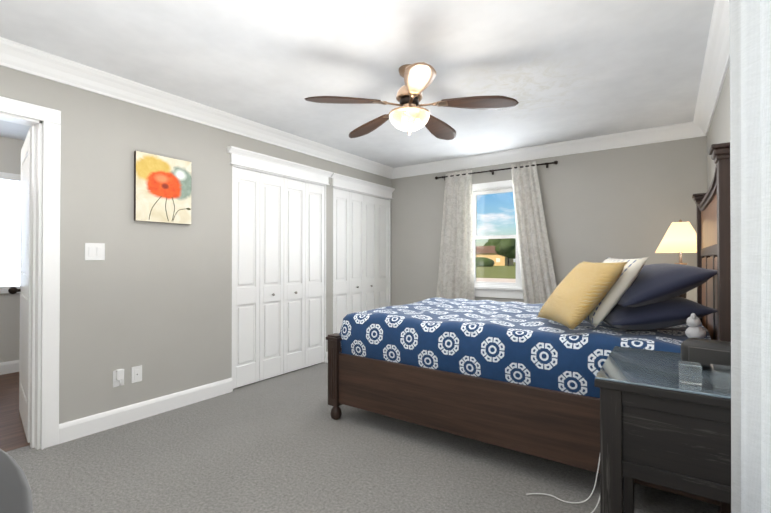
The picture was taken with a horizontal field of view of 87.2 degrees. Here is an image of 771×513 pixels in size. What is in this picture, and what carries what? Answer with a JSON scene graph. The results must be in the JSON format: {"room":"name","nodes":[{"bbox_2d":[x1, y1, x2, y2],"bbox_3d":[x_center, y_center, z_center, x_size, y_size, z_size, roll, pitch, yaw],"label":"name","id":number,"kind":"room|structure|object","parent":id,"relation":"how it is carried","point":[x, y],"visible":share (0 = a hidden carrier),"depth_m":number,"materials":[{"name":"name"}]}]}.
{"room":"bedroom","nodes":[
{"label":"bedroom","id":0,"kind":"room"},
{"bbox_2d":[0,120,30,374],"bbox_3d":[-3.391,-0.051,3.029,2.380,2.500,4.400,0,-1,35],"label":"wall","id":1,"kind":"structure","parent":0,"point":[13,137],"depth_m":4.19,"materials":[{"name":"grey paint"}]},
{"bbox_2d":[0,65,391,435],"bbox_3d":[-1.831,-0.016,3.586,0.700,2.440,5.940,0,-1,35],"label":"wall","id":2,"kind":"structure","parent":0,"point":[154,299],"depth_m":2.97,"materials":[{"name":"paint"}]},
{"bbox_2d":[8,127,31,442],"bbox_3d":[-2.519,0.181,2.901,0.796,2.010,0.246,0,-1,35],"label":"open door","id":3,"kind":"structure","parent":2,"relation":"in","point":[24,290],"depth_m":2.76,"materials":[{"name":"white wood"}]},
{"bbox_2d":[0,96,60,449],"bbox_3d":[-2.417,0.128,2.219,0.148,2.130,0.990,0,-1,35],"label":"door frame","id":4,"kind":"structure","parent":2,"relation":"attached to","point":[45,291],"depth_m":2.54,"materials":[{"name":"white wood"}]},
{"bbox_2d":[85,243,104,259],"bbox_3d":[-1.976,-0.033,2.755,0.015,0.116,0.116,0,-1,35],"label":"light switch","id":5,"kind":"object","parent":2,"relation":"attached to","point":[94,251],"visible":1,"depth_m":2.75,"materials":[{"name":"white plastic"}]},
{"bbox_2d":[113,369,123,387],"bbox_3d":[-1.883,0.860,2.865,0.034,0.123,0.072,0,-1,35],"label":"electrical outlet","id":6,"kind":"object","parent":2,"relation":"attached to","point":[118,377],"visible":1,"depth_m":2.85,"materials":[{"name":"white plastic"}]},
{"bbox_2d":[131,365,141,382],"bbox_3d":[-1.823,0.864,2.970,0.010,0.116,0.072,0,-1,35],"label":"electrical outlet","id":7,"kind":"object","parent":2,"relation":"attached to","point":[136,373],"visible":1,"depth_m":2.96,"materials":[{"name":"white plastic"}]},
{"bbox_2d":[59,378,232,443],"bbox_3d":[-1.728,1.139,3.099,0.016,0.122,1.254,0,-1,35],"label":"baseboard","id":8,"kind":"structure","parent":2,"relation":"attached to","point":[85,426],"depth_m":2.97,"materials":[{"name":"white wood"}]},
{"bbox_2d":[134,151,191,224],"bbox_3d":[-1.707,-0.515,3.124,0.035,0.510,0.420,0,-1,35],"label":"painting","id":9,"kind":"object","parent":2,"relation":"attached to","point":[162,188],"visible":1,"depth_m":3.10,"materials":[{"name":"multicoloured paper"}]},
{"bbox_2d":[0,37,395,178],"bbox_3d":[-1.502,-1.176,3.364,0.104,0.125,5.700,0,-1,35],"label":"crown molding","id":10,"kind":"structure","parent":2,"relation":"attached to","point":[27,59],"depth_m":3.05,"materials":[{"name":"white wood"}]},
{"bbox_2d":[233,167,323,388],"bbox_3d":[-1.038,0.195,4.131,0.066,2.002,1.184,0,-1,35],"label":"closet doors","id":11,"kind":"structure","parent":2,"relation":"in","point":[278,275],"depth_m":4.05,"materials":[{"name":"white wood"}]},
{"bbox_2d":[227,146,332,379],"bbox_3d":[-1.053,0.119,4.142,0.176,2.177,1.315,0,-1,35],"label":"trim","id":12,"kind":"structure","parent":2,"relation":"attached to","point":[255,161],"depth_m":4.05,"materials":[{"name":"white wood"}]},
{"bbox_2d":[334,188,388,332],"bbox_3d":[-0.282,0.203,5.213,0.066,2.002,1.154,0,-1,35],"label":"closet doors","id":13,"kind":"structure","parent":2,"relation":"in","point":[361,252],"depth_m":5.15,"materials":[{"name":"white wood"}]},
{"bbox_2d":[330,173,394,333],"bbox_3d":[-0.297,0.128,5.224,0.176,2.177,1.285,0,-1,35],"label":"trim","id":14,"kind":"structure","parent":2,"relation":"attached to","point":[349,184],"depth_m":5.08,"materials":[{"name":"white wood"}]},
{"bbox_2d":[0,0,714,167],"bbox_3d":[-0.110,-1.276,2.392,3.740,0.060,5.940,0,-1,35],"label":"ceiling","id":15,"kind":"structure","parent":0,"point":[562,70],"depth_m":2.53,"materials":[{"name":"paint"}]},
{"bbox_2d":[305,62,518,139],"bbox_3d":[0.186,-1.024,2.737,1.313,0.438,1.264,0,-1,35],"label":"ceiling fan","id":16,"kind":"object","parent":15,"relation":"hanging from","point":[410,115],"visible":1,"depth_m":2.59,"materials":[{"name":"brown wood"}]},
{"bbox_2d":[0,362,718,512],"bbox_3d":[-1.182,1.228,2.829,6.020,0.060,6.420,0,-1,35],"label":"floor","id":17,"kind":"structure","parent":0,"point":[284,443],"depth_m":2.30,"materials":[{"name":"carpet"}]},
{"bbox_2d":[0,448,32,512],"bbox_3d":[-0.612,0.676,-0.017,0.940,1.000,0.940,0,-1,35],"label":"round table","id":18,"kind":"object","parent":17,"relation":"on","point":[15,493],"visible":1,"depth_m":0.31,"materials":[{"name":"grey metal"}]},
{"bbox_2d":[326,142,730,512],"bbox_3d":[1.006,0.368,2.995,2.366,1.662,1.703,0,-1,35],"label":"bed","id":19,"kind":"object","parent":17,"relation":"on","point":[516,376],"visible":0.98,"depth_m":2.25,"materials":[{"name":"blue fabric"}]},
{"bbox_2d":[537,261,627,329],"bbox_3d":[1.107,0.204,2.324,0.510,0.352,0.546,0,-1,35],"label":"pillow","id":20,"kind":"object","parent":19,"relation":"on","point":[593,293],"depth_m":2.17,"materials":[{"name":"yellow fabric"}]},
{"bbox_2d":[526,456,599,502],"bbox_3d":[0.874,0.964,1.966,0.345,0.445,0.120,0,-1,35],"label":"cord","id":21,"kind":"object","parent":17,"relation":"on","point":[573,502],"visible":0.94,"depth_m":1.94,"materials":[{"name":"white plastic"}]},
{"bbox_2d":[594,346,730,512],"bbox_3d":[1.092,0.800,1.488,0.502,0.775,0.610,0,-1,35],"label":"nightstand","id":22,"kind":"object","parent":17,"relation":"on","point":[660,425],"visible":0.79,"depth_m":1.31,"materials":[{"name":"black wood"}]},
{"bbox_2d":[678,360,730,392],"bbox_3d":[1.061,0.374,1.257,0.245,0.072,0.110,0,-1,35],"label":"glass tray","id":23,"kind":"object","parent":22,"relation":"on","point":[689,373],"visible":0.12,"depth_m":1.28,"materials":[{"name":"clear glass"}]},
{"bbox_2d":[681,338,730,369],"bbox_3d":[1.221,0.361,1.473,0.122,0.100,0.230,0,-1,-43],"label":"clock radio","id":24,"kind":"object","parent":22,"relation":"on","point":[705,353],"visible":0.5,"depth_m":1.46,"materials":[{"name":"black plastic"}]},
{"bbox_3d":[2.484,0.843,3.479,0.502,0.720,0.610,0,-1,35],"label":"nightstand","id":25,"kind":"object","parent":17,"relation":"on","visible":0},
{"bbox_2d":[655,219,696,297],"bbox_3d":[2.510,0.082,3.442,0.360,0.800,0.360,0,-1,35],"label":"lamp","id":26,"kind":"object","parent":25,"relation":"on","point":[680,237],"visible":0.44,"depth_m":3.36,"materials":[{"name":"beige fabric"}]},
{"bbox_2d":[392,136,706,305],"bbox_3d":[1.557,-0.007,4.768,3.500,2.440,0.120,0,-1,35],"label":"wall","id":27,"kind":"structure","parent":0,"point":[629,202],"depth_m":4.28,"materials":[{"name":"paint"}]},
{"bbox_2d":[435,161,557,303],"bbox_3d":[1.308,0.028,4.790,1.736,2.170,0.126,0,-1,35],"label":"curtains","id":28,"kind":"object","parent":27,"relation":"attached to","point":[456,273],"visible":0.79,"depth_m":4.66,"materials":[{"name":"grey fabric"}]},
{"bbox_2d":[472,180,523,298],"bbox_3d":[1.317,-0.201,4.906,0.790,1.390,0.170,0,-1,35],"label":"window","id":29,"kind":"structure","parent":27,"relation":"in","point":[475,236],"depth_m":4.88,"materials":[{"name":"white wood"}]},
{"bbox_2d":[396,122,695,177],"bbox_3d":[1.497,-1.166,4.682,3.270,0.125,0.104,0,-1,35],"label":"crown molding","id":30,"kind":"structure","parent":27,"relation":"attached to","point":[679,131],"depth_m":4.41,"materials":[{"name":"white wood"}]},
{"bbox_2d":[707,63,729,190],"bbox_3d":[1.374,-0.034,1.346,0.120,2.440,5.940,0,-1,35],"label":"wall","id":31,"kind":"structure","parent":0,"point":[719,131],"depth_m":2.76,"materials":[{"name":"paint"}]},
{"bbox_2d":[692,0,729,136],"bbox_3d":[1.282,-1.190,1.419,0.104,0.125,5.700,0,-1,35],"label":"crown molding","id":32,"kind":"structure","parent":31,"relation":"attached to","point":[717,55],"depth_m":2.53,"materials":[{"name":"white wood"}]},
{"bbox_2d":[729,0,770,512],"bbox_3d":[0.486,0.009,0.337,0.179,2.300,1.690,0,-1,35],"label":"door frame","id":33,"kind":"structure","parent":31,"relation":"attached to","point":[750,114],"depth_m":0.79,"materials":[{"name":"wood"}]},
{"label":"outside","id":34,"kind":"structure","parent":0,"visible":0},
{"bbox_2d":[476,262,515,278],"bbox_3d":[37.710,2.545,94.457,280.000,0.100,320.000,0,-1,35],"label":"ground","id":35,"kind":"structure","parent":34,"point":[503,273],"depth_m":55.66,"materials":[{"name":"green plant"}]},
{"bbox_2d":[476,257,494,266],"bbox_3d":[24.185,1.667,103.916,7.920,3.080,3.520,0,-1,35],"label":"hedge","id":36,"kind":"object","parent":35,"relation":"on","point":[486,262],"depth_m":101.94,"materials":[{"name":"green plant"}]},
{"bbox_2d":[484,239,500,245],"bbox_3d":[41.781,-2.502,152.673,9.279,10.880,9.622,0,-1,35],"label":"tree","id":37,"kind":"object","parent":35,"relation":"on","point":[492,243],"depth_m":149.47,"materials":[{"name":"green plant"}]},
{"bbox_2d":[476,246,512,265],"bbox_3d":[33.098,-0.276,124.542,10.800,6.000,8.800,0,-1,35],"label":"house","id":38,"kind":"structure","parent":35,"relation":"on","point":[502,261],"depth_m":121.23,"materials":[{"name":"beige"}]},
{"bbox_2d":[476,278,515,282],"bbox_3d":[-0.095,2.074,40.360,280.000,0.020,8.000,0,-1,35],"label":"road","id":39,"kind":"structure","parent":35,"relation":"on","point":[495,280],"depth_m":33.99,"materials":[{"name":"grey"}]},
{"bbox_2d":[495,238,515,265],"bbox_3d":[33.944,-1.453,111.776,6.959,8.160,7.216,0,-1,35],"label":"tree","id":40,"kind":"object","parent":35,"relation":"on","point":[510,244],"depth_m":109.66,"materials":[{"name":"green plant"}]}
]}

